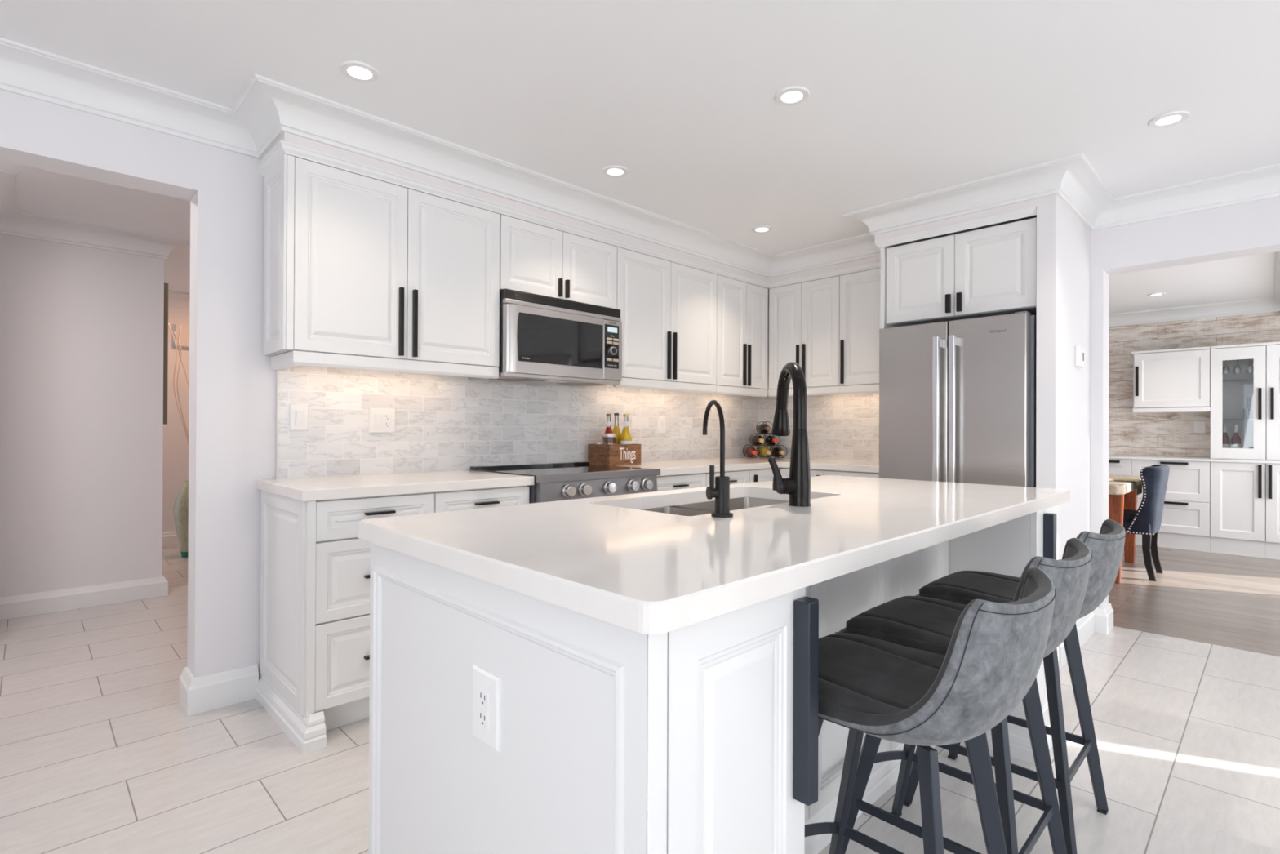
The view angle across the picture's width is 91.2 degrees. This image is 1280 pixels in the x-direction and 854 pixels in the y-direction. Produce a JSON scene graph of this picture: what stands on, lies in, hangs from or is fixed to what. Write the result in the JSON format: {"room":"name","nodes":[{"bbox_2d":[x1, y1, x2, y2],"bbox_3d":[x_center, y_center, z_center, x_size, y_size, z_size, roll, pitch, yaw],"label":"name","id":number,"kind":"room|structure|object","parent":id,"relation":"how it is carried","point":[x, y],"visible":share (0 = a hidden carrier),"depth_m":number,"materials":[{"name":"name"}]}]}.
{"room":"kitchen","nodes":[
{"label":"kitchen","id":0,"kind":"room"},
{"bbox_2d":[0,233,164,597],"bbox_3d":[-4.324,-0.070,3.262,2.935,2.396,0.130,0,0,-44],"label":"wall","id":1,"kind":"structure","parent":0,"point":[82,327],"depth_m":3.94,"materials":[{"name":"white paint"}]},
{"bbox_2d":[0,574,168,619],"bbox_3d":[-3.553,1.071,3.995,0.855,0.125,0.160,0,0,-44],"label":"baseboard","id":2,"kind":"structure","parent":1,"relation":"attached to","point":[22,605],"depth_m":3.93,"materials":[{"name":"white paint"}]},
{"bbox_2d":[0,168,190,262],"bbox_3d":[-3.693,-1.206,2.861,0.906,0.121,3.237,0,0,25],"label":"crown molding","id":3,"kind":"structure","parent":1,"relation":"attached to","point":[14,222],"depth_m":3.88,"materials":[{"name":"white paint"}]},
{"bbox_2d":[163,283,168,424],"bbox_3d":[-3.276,-0.501,4.314,0.030,0.965,0.080,0,0,-44],"label":"picture","id":4,"kind":"object","parent":1,"relation":"attached to","point":[166,285],"visible":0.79,"depth_m":4.29,"materials":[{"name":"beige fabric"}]},
{"bbox_2d":[162,305,189,532],"bbox_3d":[-4.072,-0.058,6.312,3.000,2.396,0.120,0,0,-44],"label":"wall","id":5,"kind":"structure","parent":0,"point":[175,446],"depth_m":5.91,"materials":[{"name":"white paint"}]},
{"bbox_2d":[162,531,180,548],"bbox_3d":[-4.278,1.063,6.013,2.300,0.150,0.020,0,0,-44],"label":"baseboard","id":6,"kind":"structure","parent":5,"relation":"attached to","point":[170,540],"depth_m":5.88,"materials":[{"name":"white paint"}]},
{"bbox_2d":[168,290,190,307],"bbox_3d":[-4.231,-1.198,5.982,2.300,0.121,0.129,0,0,-44],"label":"crown molding","id":7,"kind":"structure","parent":5,"relation":"attached to","point":[177,299],"depth_m":5.89,"materials":[{"name":"white paint"}]},
{"bbox_2d":[172,323,189,348],"bbox_3d":[-4.313,-0.863,5.957,0.210,0.224,0.050,0,0,-44],"label":"door chime","id":8,"kind":"object","parent":5,"relation":"attached to","point":[184,331],"visible":0.48,"depth_m":5.91,"materials":[{"name":"white"}]},
{"bbox_2d":[0,89,758,678],"bbox_3d":[-1.419,-0.059,2.954,6.900,2.396,0.172,0,0,-44],"label":"wall","id":9,"kind":"structure","parent":0,"point":[233,383],"depth_m":2.64,"materials":[{"name":"white paint"}]},
{"bbox_2d":[179,663,258,715],"bbox_3d":[-1.756,1.069,2.614,0.245,0.135,0.187,0,0,-44],"label":"baseboard","id":10,"kind":"structure","parent":9,"relation":"attached to","point":[201,694],"depth_m":2.54,"materials":[{"name":"white paint"}]},
{"bbox_2d":[275,369,278,479],"bbox_3d":[-1.564,-0.015,2.697,0.006,0.475,0.016,0,0,-44],"label":"trim","id":11,"kind":"structure","parent":9,"relation":"attached to","point":[277,371],"depth_m":2.69,"materials":[{"name":"white paint"}]},
{"bbox_2d":[288,404,308,431],"bbox_3d":[-1.495,-0.042,2.748,0.076,0.118,0.016,0,0,-44],"label":"light switch","id":12,"kind":"object","parent":9,"relation":"attached to","point":[298,413],"visible":1,"depth_m":2.74,"materials":[{"name":"white plastic"}]},
{"bbox_2d":[263,154,499,378],"bbox_3d":[-1.139,-0.651,2.869,0.960,0.818,0.340,0,0,-44],"label":"upper cabinet","id":13,"kind":"object","parent":9,"relation":"attached to","point":[361,272],"visible":1,"depth_m":2.67,"materials":[{"name":"white paint"}]},
{"bbox_2d":[368,408,395,432],"bbox_3d":[-1.234,-0.031,3.003,0.126,0.118,0.016,0,0,-44],"label":"wall outlet","id":14,"kind":"object","parent":9,"relation":"attached to","point":[380,420],"visible":1,"depth_m":3.00,"materials":[{"name":"white plastic"}]},
{"bbox_2d":[499,214,617,308],"bbox_3d":[-0.514,-0.868,3.480,0.780,0.374,0.340,0,0,-44],"label":"upper cabinet","id":15,"kind":"object","parent":9,"relation":"attached to","point":[535,259],"visible":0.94,"depth_m":3.33,"materials":[{"name":"white paint"}]},
{"bbox_2d":[468,288,622,386],"bbox_3d":[-0.499,-0.461,3.451,0.766,0.434,0.396,0,0,-44],"label":"microwave","id":16,"kind":"object","parent":15,"relation":"attached to","point":[548,340],"visible":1,"depth_m":3.28,"materials":[{"name":"silver metal"}]},
{"bbox_2d":[468,372,620,386],"bbox_3d":[-0.513,-0.257,3.463,0.766,0.020,0.360,0,0,-44],"label":"hood","id":17,"kind":"object","parent":16,"relation":"attached to","point":[561,379],"depth_m":3.36,"materials":[{"name":"white metal"}]},
{"bbox_2d":[0,37,1279,277],"bbox_3d":[0.581,-1.195,0.881,6.610,0.121,5.610,0,0,-44],"label":"crown molding","id":18,"kind":"structure","parent":9,"relation":"attached to","point":[267,108],"depth_m":2.99,"materials":[{"name":"white paint"}]},
{"bbox_2d":[657,416,666,433],"bbox_3d":[0.156,-0.014,4.361,0.076,0.118,0.016,0,0,-44],"label":"wall outlet","id":19,"kind":"object","parent":9,"relation":"attached to","point":[661,420],"visible":1,"depth_m":4.35,"materials":[{"name":"white plastic"}]},
{"bbox_2d":[613,246,716,393],"bbox_3d":[0.094,-0.642,4.074,0.920,0.818,0.340,0,0,-44],"label":"upper cabinet","id":20,"kind":"object","parent":9,"relation":"attached to","point":[668,308],"visible":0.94,"depth_m":3.93,"materials":[{"name":"white paint"}]},
{"bbox_2d":[256,132,1090,295],"bbox_3d":[0.480,-1.168,3.117,3.628,0.160,2.273,0,0,-44],"label":"trim","id":21,"kind":"structure","parent":9,"relation":"attached to","point":[287,137],"depth_m":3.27,"materials":[{"name":"white paint"}]},
{"bbox_2d":[714,274,768,396],"bbox_3d":[0.643,-0.637,4.611,0.611,0.818,0.340,0,0,-44],"label":"upper cabinet","id":22,"kind":"object","parent":9,"relation":"attached to","point":[742,308],"visible":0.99,"depth_m":4.49,"materials":[{"name":"white paint"}]},
{"bbox_2d":[0,0,1279,314],"bbox_3d":[0.443,-1.284,4.278,11.400,0.080,10.900,0,0,-44],"label":"ceiling","id":23,"kind":"structure","parent":0,"point":[906,99],"depth_m":2.31,"materials":[{"name":"white paint"}]},
{"bbox_2d":[339,60,379,83],"bbox_3d":[-0.990,-1.254,2.214,0.128,0.007,0.128,0,0,-44],"label":"recessed light","id":24,"kind":"object","parent":23,"relation":"in","point":[357,71],"visible":1,"depth_m":2.21,"materials":[{"name":"white paint"}]},
{"bbox_2d":[602,164,628,177],"bbox_3d":[-0.121,-1.248,3.057,0.128,0.007,0.128,0,0,-44],"label":"recessed light","id":25,"kind":"object","parent":23,"relation":"in","point":[613,171],"visible":1,"depth_m":3.05,"materials":[{"name":"white"}]},
{"bbox_2d":[751,225,772,232],"bbox_3d":[0.765,-1.241,3.930,0.128,0.007,0.128,0,0,-44],"label":"recessed light","id":26,"kind":"object","parent":23,"relation":"in","point":[761,228],"visible":1,"depth_m":3.93,"materials":[{"name":"white"}]},
{"bbox_2d":[774,85,809,105],"bbox_3d":[0.573,-1.247,2.362,0.128,0.007,0.128,0,0,-44],"label":"recessed light","id":27,"kind":"object","parent":23,"relation":"in","point":[796,95],"visible":1,"depth_m":2.35,"materials":[{"name":"white"}]},
{"bbox_2d":[1147,292,1165,296],"bbox_3d":[4.748,-1.218,5.759,0.128,0.007,0.128,0,0,-44],"label":"recessed light","id":28,"kind":"object","parent":23,"relation":"in","point":[1160,293],"visible":1,"depth_m":5.75,"materials":[{"name":"white"}]},
{"bbox_2d":[1148,111,1189,128],"bbox_3d":[2.132,-1.240,2.527,0.128,0.007,0.128,0,0,-44],"label":"recessed light","id":29,"kind":"object","parent":23,"relation":"in","point":[1174,117],"visible":1,"depth_m":2.52,"materials":[{"name":"white"}]},
{"bbox_2d":[0,544,1279,853],"bbox_3d":[0.433,1.181,4.269,11.400,0.061,10.900,0,0,-44],"label":"floor","id":30,"kind":"structure","parent":0,"point":[100,753],"depth_m":2.23,"materials":[{"name":"tile"}]},
{"bbox_2d":[168,322,189,557],"bbox_3d":[-3.967,0.112,5.531,0.269,2.051,0.255,0,0,30],"label":"floor vase","id":31,"kind":"object","parent":30,"relation":"on","point":[181,502],"visible":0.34,"depth_m":5.43,"materials":[{"name":"green glass"}]},
{"bbox_2d":[255,490,434,754],"bbox_3d":[-1.211,0.702,2.584,0.507,0.874,0.642,0,0,-44],"label":"base cabinet","id":32,"kind":"object","parent":30,"relation":"on","point":[315,566],"visible":0.68,"depth_m":2.34,"materials":[{"name":"white paint"}]},
{"bbox_2d":[257,470,534,501],"bbox_3d":[-1.051,0.245,2.764,0.980,0.040,0.614,0,0,-44],"label":"countertop","id":33,"kind":"structure","parent":32,"relation":"on","point":[331,487],"depth_m":2.56,"materials":[{"name":"stone"}]},
{"bbox_2d":[432,485,528,512],"bbox_3d":[-0.873,0.705,2.934,0.462,0.874,0.614,0,0,-44],"label":"base cabinet","id":34,"kind":"object","parent":30,"relation":"on","point":[451,500],"visible":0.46,"depth_m":2.71,"materials":[{"name":"white paint"}]},
{"bbox_2d":[470,461,660,503],"bbox_3d":[-0.388,0.667,3.340,0.786,0.916,0.681,0,0,-44],"label":"range","id":35,"kind":"object","parent":30,"relation":"on","point":[564,481],"visible":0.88,"depth_m":3.14,"materials":[{"name":"grey metal"}]},
{"bbox_2d":[475,464,647,478],"bbox_3d":[-0.391,0.232,3.346,0.770,0.015,0.588,0,0,-44],"label":"cooktop","id":36,"kind":"object","parent":35,"relation":"in","point":[536,471],"depth_m":3.32,"materials":[{"name":"black glass"}]},
{"bbox_2d":[587,444,640,466],"bbox_3d":[-0.156,0.169,3.867,0.262,0.128,0.202,0,0,-44],"label":"wooden crate","id":37,"kind":"object","parent":35,"relation":"on","point":[613,455],"visible":0.97,"depth_m":3.78,"materials":[{"name":"brown wood"}]},
{"bbox_2d":[602,413,613,442],"bbox_3d":[-0.194,0.070,3.877,0.075,0.304,0.075,0,0,-44],"label":"syrup bottle","id":38,"kind":"object","parent":37,"relation":"in","point":[608,429],"visible":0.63,"depth_m":3.86,"materials":[{"name":"red glass"}]},
{"bbox_2d":[603,433,616,444],"bbox_3d":[-0.183,0.130,3.786,0.078,0.182,0.078,0,0,-44],"label":"spice jar","id":39,"kind":"object","parent":37,"relation":"in","point":[605,435],"visible":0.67,"depth_m":3.76,"materials":[{"name":"clear glass"}]},
{"bbox_2d":[612,413,621,444],"bbox_3d":[-0.148,0.067,3.945,0.075,0.310,0.075,0,0,-44],"label":"syrup bottle","id":40,"kind":"object","parent":37,"relation":"in","point":[616,430],"visible":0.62,"depth_m":3.93,"materials":[{"name":"orange"}]},
{"bbox_2d":[619,413,631,444],"bbox_3d":[-0.088,0.070,3.883,0.076,0.304,0.076,0,0,-44],"label":"syrup bottle","id":41,"kind":"object","parent":37,"relation":"in","point":[625,437],"visible":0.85,"depth_m":3.86,"materials":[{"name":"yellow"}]},
{"bbox_2d":[656,472,706,491],"bbox_3d":[0.030,0.711,3.817,0.478,0.874,0.614,0,0,-44],"label":"base cabinet","id":42,"kind":"object","parent":30,"relation":"on","point":[668,482],"visible":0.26,"depth_m":3.62,"materials":[{"name":"white paint"}]},
{"bbox_2d":[368,497,1058,853],"bbox_3d":[0.478,0.707,1.911,2.206,0.874,0.972,0,0,-44],"label":"kitchen island","id":43,"kind":"object","parent":30,"relation":"on","point":[701,737],"visible":0.44,"depth_m":1.05,"materials":[{"name":"white paint"}]},
{"bbox_2d":[472,664,501,752],"bbox_3d":[-0.276,0.501,1.118,0.011,0.128,0.088,0,0,-44],"label":"island outlet","id":44,"kind":"object","parent":43,"relation":"attached to","point":[486,686],"visible":1,"depth_m":1.11,"materials":[{"name":"white plastic"}]},
{"bbox_2d":[358,475,1070,634],"bbox_3d":[0.470,0.249,1.925,2.247,0.040,0.998,0,0,-44],"label":"island countertop","id":45,"kind":"structure","parent":43,"relation":"on","point":[610,559],"depth_m":1.28,"materials":[{"name":"stone"}]},
{"bbox_2d":[640,497,789,515],"bbox_3d":[0.267,0.363,2.003,0.802,0.189,0.410,0,0,-44],"label":"sink","id":46,"kind":"object","parent":45,"relation":"in","point":[708,507],"visible":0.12,"depth_m":2.26,"materials":[{"name":"silver metal"}]},
{"bbox_2d":[702,400,733,517],"bbox_3d":[0.190,0.077,1.636,0.066,0.298,0.162,0,0,-14],"label":"water faucet","id":47,"kind":"object","parent":45,"relation":"on","point":[721,492],"visible":1,"depth_m":1.57,"materials":[{"name":"black metal"}]},
{"bbox_2d":[768,361,810,506],"bbox_3d":[0.428,0.015,1.919,0.126,0.427,0.259,0,0,-3],"label":"kitchen faucet","id":48,"kind":"object","parent":45,"relation":"on","point":[797,486],"visible":1,"depth_m":1.81,"materials":[{"name":"black metal"}]},
{"bbox_2d":[703,470,749,486],"bbox_3d":[0.360,0.714,4.140,0.440,0.874,0.614,0,0,-44],"label":"base cabinet","id":49,"kind":"object","parent":30,"relation":"on","point":[736,477],"visible":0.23,"depth_m":3.99,"materials":[{"name":"white paint"}]},
{"bbox_2d":[747,467,773,482],"bbox_3d":[0.641,0.716,4.417,0.345,0.874,0.610,0,0,-44],"label":"base cabinet","id":50,"kind":"object","parent":30,"relation":"on","point":[761,474],"visible":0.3,"depth_m":4.18,"materials":[{"name":"white paint"}]},
{"bbox_2d":[779,467,879,478],"bbox_3d":[1.442,0.719,4.251,0.610,0.874,0.785,0,0,-44],"label":"base cabinet","id":51,"kind":"object","parent":30,"relation":"on","point":[784,472],"visible":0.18,"depth_m":4.05,"materials":[{"name":"white paint"}]},
{"bbox_2d":[617,456,879,475],"bbox_3d":[0.793,0.257,4.028,1.868,0.040,1.384,0,0,-44],"label":"countertop","id":52,"kind":"structure","parent":51,"relation":"on","point":[678,467],"depth_m":4.04,"materials":[{"name":"stone"}]},
{"bbox_2d":[742,421,786,457],"bbox_3d":[0.972,0.098,4.882,0.312,0.283,0.164,0,0,-2],"label":"wine rack","id":53,"kind":"object","parent":52,"relation":"on","point":[762,433],"visible":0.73,"depth_m":4.80,"materials":[{"name":"brown metal"}]},
{"bbox_2d":[743,446,757,457],"bbox_3d":[0.866,0.195,4.873,0.077,0.077,0.268,0,0,-2],"label":"wine bottle","id":54,"kind":"object","parent":53,"relation":"in","point":[752,451],"visible":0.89,"depth_m":4.84,"materials":[{"name":"red glass"}]},
{"bbox_2d":[750,435,764,444],"bbox_3d":[0.919,0.104,4.876,0.077,0.077,0.268,0,0,-2],"label":"wine bottle","id":55,"kind":"object","parent":53,"relation":"in","point":[758,440],"visible":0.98,"depth_m":4.85,"materials":[{"name":"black glass"}]},
{"bbox_2d":[756,446,771,457],"bbox_3d":[0.972,0.195,4.878,0.077,0.077,0.268,0,0,-2],"label":"wine bottle","id":56,"kind":"object","parent":53,"relation":"in","point":[766,451],"visible":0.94,"depth_m":4.85,"materials":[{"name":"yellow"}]},
{"bbox_2d":[756,423,771,433],"bbox_3d":[0.973,0.013,4.878,0.077,0.077,0.268,0,0,-2],"label":"wine bottle","id":57,"kind":"object","parent":53,"relation":"in","point":[766,428],"visible":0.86,"depth_m":4.85,"materials":[{"name":"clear glass"}]},
{"bbox_2d":[763,435,777,444],"bbox_3d":[1.025,0.104,4.880,0.077,0.077,0.268,0,0,-2],"label":"wine bottle","id":58,"kind":"object","parent":53,"relation":"in","point":[772,440],"visible":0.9,"depth_m":4.85,"materials":[{"name":"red glass"}]},
{"bbox_2d":[769,446,784,457],"bbox_3d":[1.078,0.196,4.882,0.077,0.077,0.268,0,0,-2],"label":"wine bottle","id":59,"kind":"object","parent":53,"relation":"in","point":[779,451],"visible":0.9,"depth_m":4.85,"materials":[{"name":"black glass"}]},
{"bbox_2d":[804,567,1055,853],"bbox_3d":[0.483,0.702,1.219,0.434,0.878,0.539,0,0,-44],"label":"bar stool","id":60,"kind":"object","parent":30,"relation":"on","point":[879,688],"visible":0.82,"depth_m":1.04,"materials":[{"name":"grey fabric"}]},
{"bbox_2d":[879,311,1036,487],"bbox_3d":[1.875,0.284,3.545,0.840,1.702,0.748,0,0,-44],"label":"refrigerator","id":61,"kind":"object","parent":30,"relation":"on","point":[957,397],"visible":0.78,"depth_m":3.23,"materials":[{"name":"grey metal"}]},
{"bbox_2d":[835,537,1092,853],"bbox_3d":[0.784,0.705,1.548,0.434,0.878,0.539,0,0,-44],"label":"bar stool","id":62,"kind":"object","parent":30,"relation":"on","point":[927,624],"visible":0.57,"depth_m":1.52,"materials":[{"name":"grey fabric"}]},
{"bbox_2d":[902,519,1125,853],"bbox_3d":[1.113,0.707,1.874,0.434,0.878,0.539,0,0,-44],"label":"bar stool","id":63,"kind":"object","parent":30,"relation":"on","point":[1106,547],"visible":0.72,"depth_m":1.79,"materials":[{"name":"grey fabric"}]},
{"bbox_2d":[1035,202,1090,559],"bbox_3d":[2.255,0.038,3.319,0.795,2.236,0.081,0,0,-44],"label":"wall","id":64,"kind":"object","parent":30,"relation":"on","point":[1063,388],"visible":0.64,"depth_m":3.12,"materials":[{"name":"white paint"}]},
{"bbox_2d":[1075,345,1084,367],"bbox_3d":[2.334,-0.374,3.324,0.100,0.110,0.023,0,0,-44],"label":"thermostat","id":65,"kind":"object","parent":64,"relation":"attached to","point":[1079,350],"visible":1,"depth_m":3.29,"materials":[{"name":"white plastic"}]},
{"bbox_2d":[1108,458,1131,475],"bbox_3d":[4.899,0.752,6.670,0.550,0.852,0.590,0,0,-44],"label":"base cabinet","id":66,"kind":"object","parent":30,"relation":"on","point":[1116,466],"visible":0.2,"depth_m":6.35,"materials":[{"name":"white paint"}]},
{"bbox_2d":[1108,474,1142,583],"bbox_3d":[3.482,0.798,5.502,1.300,0.742,1.400,0,0,-44],"label":"dining table","id":67,"kind":"object","parent":30,"relation":"on","point":[1122,495],"visible":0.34,"depth_m":4.82,"materials":[{"name":"brown wood"}]},
{"bbox_2d":[1114,478,1142,495],"bbox_3d":[3.876,0.474,4.973,0.260,0.108,0.147,0,0,-44],"label":"table runner","id":68,"kind":"object","parent":67,"relation":"on","point":[1139,488],"visible":0.97,"depth_m":4.92,"materials":[{"name":"fabric"}]},
{"bbox_2d":[1123,464,1169,581],"bbox_3d":[3.889,0.735,5.043,0.510,0.868,0.555,0,0,-44],"label":"dining chair","id":69,"kind":"object","parent":30,"relation":"on","point":[1146,521],"visible":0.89,"depth_m":4.77,"materials":[{"name":"blue fabric"}]},
{"bbox_2d":[1123,509,1137,520],"bbox_3d":[3.854,0.709,5.079,0.380,0.060,0.455,0,0,-44],"label":"seat cushion","id":70,"kind":"object","parent":69,"relation":"on","point":[1128,514],"depth_m":4.88,"materials":[{"name":"blue fabric"}]},
{"bbox_2d":[1131,459,1210,551],"bbox_3d":[5.311,0.753,6.249,0.550,0.852,0.586,0,0,-44],"label":"base cabinet","id":71,"kind":"object","parent":30,"relation":"on","point":[1185,524],"visible":0.71,"depth_m":6.00,"materials":[{"name":"white paint"}]},
{"bbox_2d":[1210,462,1265,558],"bbox_3d":[5.645,0.753,5.909,0.547,0.852,0.366,0,0,-44],"label":"base cabinet","id":72,"kind":"object","parent":30,"relation":"on","point":[1237,490],"visible":0.96,"depth_m":5.74,"materials":[{"name":"white paint"}]},
{"bbox_2d":[1265,463,1279,559],"bbox_3d":[5.902,0.753,5.647,0.547,0.852,0.366,0,0,-44],"label":"base cabinet","id":73,"kind":"object","parent":30,"relation":"on","point":[1272,471],"visible":0.99,"depth_m":5.57,"materials":[{"name":"white paint"}]},
{"bbox_2d":[1108,454,1279,463],"bbox_3d":[5.368,0.316,6.205,0.545,0.020,1.920,0,0,-44],"label":"countertop","id":74,"kind":"structure","parent":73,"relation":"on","point":[1128,457],"depth_m":6.04,"materials":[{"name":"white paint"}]},
{"bbox_2d":[1209,342,1266,460],"bbox_3d":[5.719,-0.233,5.988,0.352,1.079,0.380,0,0,-44],"label":"display cabinet","id":75,"kind":"object","parent":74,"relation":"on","point":[1229,393],"visible":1,"depth_m":5.98,"materials":[{"name":"white paint"}]},
{"bbox_2d":[1222,424,1230,448],"bbox_3d":[5.615,0.128,6.015,0.072,0.302,0.072,0,0,-44],"label":"liquor bottle","id":76,"kind":"object","parent":75,"relation":"in","point":[1226,444],"visible":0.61,"depth_m":5.99,"materials":[{"name":"red glass"}]},
{"bbox_2d":[1222,365,1230,373],"bbox_3d":[5.637,-0.589,6.026,0.062,0.153,0.062,0,0,-44],"label":"wine glass","id":77,"kind":"object","parent":75,"relation":"hanging from","point":[1224,366],"visible":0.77,"depth_m":6.02,"materials":[{"name":"clear glass"}]},
{"bbox_2d":[1231,424,1241,448],"bbox_3d":[5.684,0.128,5.973,0.072,0.302,0.072,0,0,-44],"label":"liquor bottle","id":78,"kind":"object","parent":75,"relation":"in","point":[1236,439],"visible":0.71,"depth_m":5.96,"materials":[{"name":"red glass"}]},
{"bbox_2d":[1232,360,1241,373],"bbox_3d":[5.693,-0.589,5.969,0.062,0.153,0.062,0,0,-44],"label":"wine glass","id":79,"kind":"object","parent":75,"relation":"hanging from","point":[1236,366],"visible":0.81,"depth_m":5.97,"materials":[{"name":"clear glass"}]},
{"bbox_2d":[1222,378,1253,382],"bbox_3d":[5.733,-0.444,6.001,0.284,0.008,0.342,0,0,-44],"label":"glass shelf","id":80,"kind":"object","parent":75,"relation":"attached to","point":[1224,380],"depth_m":5.99,"materials":[{"name":"clear glass"}]},
{"bbox_2d":[1222,418,1253,420],"bbox_3d":[5.731,-0.069,6.000,0.284,0.008,0.342,0,0,-44],"label":"glass shelf","id":81,"kind":"object","parent":75,"relation":"attached to","point":[1223,419],"depth_m":5.95,"materials":[{"name":"clear glass"}]},
{"bbox_2d":[1243,408,1250,418],"bbox_3d":[5.736,-0.124,5.921,0.054,0.100,0.054,0,0,-44],"label":"tumbler","id":82,"kind":"object","parent":75,"relation":"on","point":[1243,408],"visible":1,"depth_m":5.91,"materials":[{"name":"clear glass"}]},
{"bbox_2d":[1244,397,1253,418],"bbox_3d":[5.824,-0.176,5.989,0.054,0.205,0.054,0,0,-44],"label":"decanter","id":83,"kind":"object","parent":75,"relation":"on","point":[1247,397],"visible":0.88,"depth_m":5.99,"materials":[{"name":"clear glass"}]},
{"bbox_2d":[1245,359,1253,373],"bbox_3d":[5.752,-0.589,5.908,0.062,0.153,0.062,0,0,-44],"label":"wine glass","id":84,"kind":"object","parent":75,"relation":"hanging from","point":[1249,365],"visible":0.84,"depth_m":5.91,"materials":[{"name":"clear glass"}]},
{"bbox_2d":[1266,341,1279,460],"bbox_3d":[5.985,-0.233,5.716,0.352,1.079,0.380,0,0,-44],"label":"display cabinet","id":85,"kind":"object","parent":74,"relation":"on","point":[1273,348],"visible":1,"depth_m":5.71,"materials":[{"name":"white paint"}]},
{"bbox_2d":[758,196,1279,608],"bbox_3d":[3.038,-0.039,3.200,0.182,2.396,5.730,0,0,-44],"label":"wall","id":86,"kind":"structure","parent":0,"point":[1251,228],"depth_m":3.54,"materials":[{"name":"white paint"}]},
{"bbox_2d":[768,275,840,396],"bbox_3d":[1.279,-0.635,4.620,0.353,0.818,0.577,0,0,-44],"label":"upper cabinet","id":87,"kind":"object","parent":86,"relation":"attached to","point":[804,317],"visible":0.66,"depth_m":4.48,"materials":[{"name":"white paint"}]},
{"bbox_2d":[839,267,880,394],"bbox_3d":[1.651,-0.634,4.240,0.353,0.818,0.486,0,0,-44],"label":"upper cabinet","id":88,"kind":"object","parent":86,"relation":"attached to","point":[860,291],"visible":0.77,"depth_m":4.20,"materials":[{"name":"white paint"}]},
{"bbox_2d":[880,244,895,328],"bbox_3d":[1.685,0.038,3.916,0.775,2.236,0.022,0,0,-44],"label":"trim","id":89,"kind":"structure","parent":86,"relation":"attached to","point":[883,250],"depth_m":3.65,"materials":[{"name":"white paint"}]},
{"bbox_2d":[886,217,1036,326],"bbox_3d":[1.959,-0.820,3.629,0.770,0.447,0.768,0,0,-44],"label":"upper cabinet","id":90,"kind":"object","parent":86,"relation":"attached to","point":[989,271],"visible":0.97,"depth_m":3.34,"materials":[{"name":"white paint"}]},
{"bbox_2d":[874,206,1036,248],"bbox_3d":[1.813,-1.063,3.521,0.437,0.036,0.822,0,0,-44],"label":"crown molding","id":91,"kind":"structure","parent":90,"relation":"on","point":[1027,212],"depth_m":3.33,"materials":[{"name":"white paint"}]},
{"bbox_2d":[1058,603,1113,668],"bbox_3d":[2.368,1.089,3.317,0.965,0.135,0.081,0,0,-44],"label":"baseboard","id":92,"kind":"structure","parent":86,"relation":"attached to","point":[1100,620],"depth_m":3.49,"materials":[{"name":"white paint"}]},
{"bbox_2d":[1108,311,1279,457],"bbox_3d":[5.212,-0.018,6.843,0.120,2.396,5.900,0,0,-44],"label":"wall","id":93,"kind":"structure","parent":0,"point":[1173,434],"depth_m":6.52,"materials":[{"name":"brown wood"}]},
{"bbox_2d":[1131,346,1210,413],"bbox_3d":[5.381,-0.461,6.336,0.352,0.624,0.604,0,0,-44],"label":"upper cabinet","id":94,"kind":"object","parent":93,"relation":"attached to","point":[1173,380],"visible":0.95,"depth_m":6.22,"materials":[{"name":"white paint"}]},
{"bbox_2d":[1108,297,1279,326],"bbox_3d":[4.813,-1.156,7.081,0.129,0.121,3.400,0,0,-44],"label":"crown molding","id":95,"kind":"structure","parent":93,"relation":"attached to","point":[1268,304],"depth_m":6.30,"materials":[{"name":"white paint"}]},
{"bbox_2d":[1194,421,1205,432],"bbox_3d":[5.638,0.000,6.309,0.016,0.118,0.085,0,0,-44],"label":"dining outlet","id":96,"kind":"object","parent":93,"relation":"attached to","point":[1199,426],"visible":1,"depth_m":6.31,"materials":[{"name":"white plastic"}]},
{"bbox_2d":[1274,251,1279,298],"bbox_3d":[4.838,-1.164,4.679,3.450,0.121,0.129,0,0,-45],"label":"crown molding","id":97,"kind":"structure","parent":93,"relation":"attached to","point":[1277,286],"depth_m":5.04,"materials":[{"name":"white paint"}]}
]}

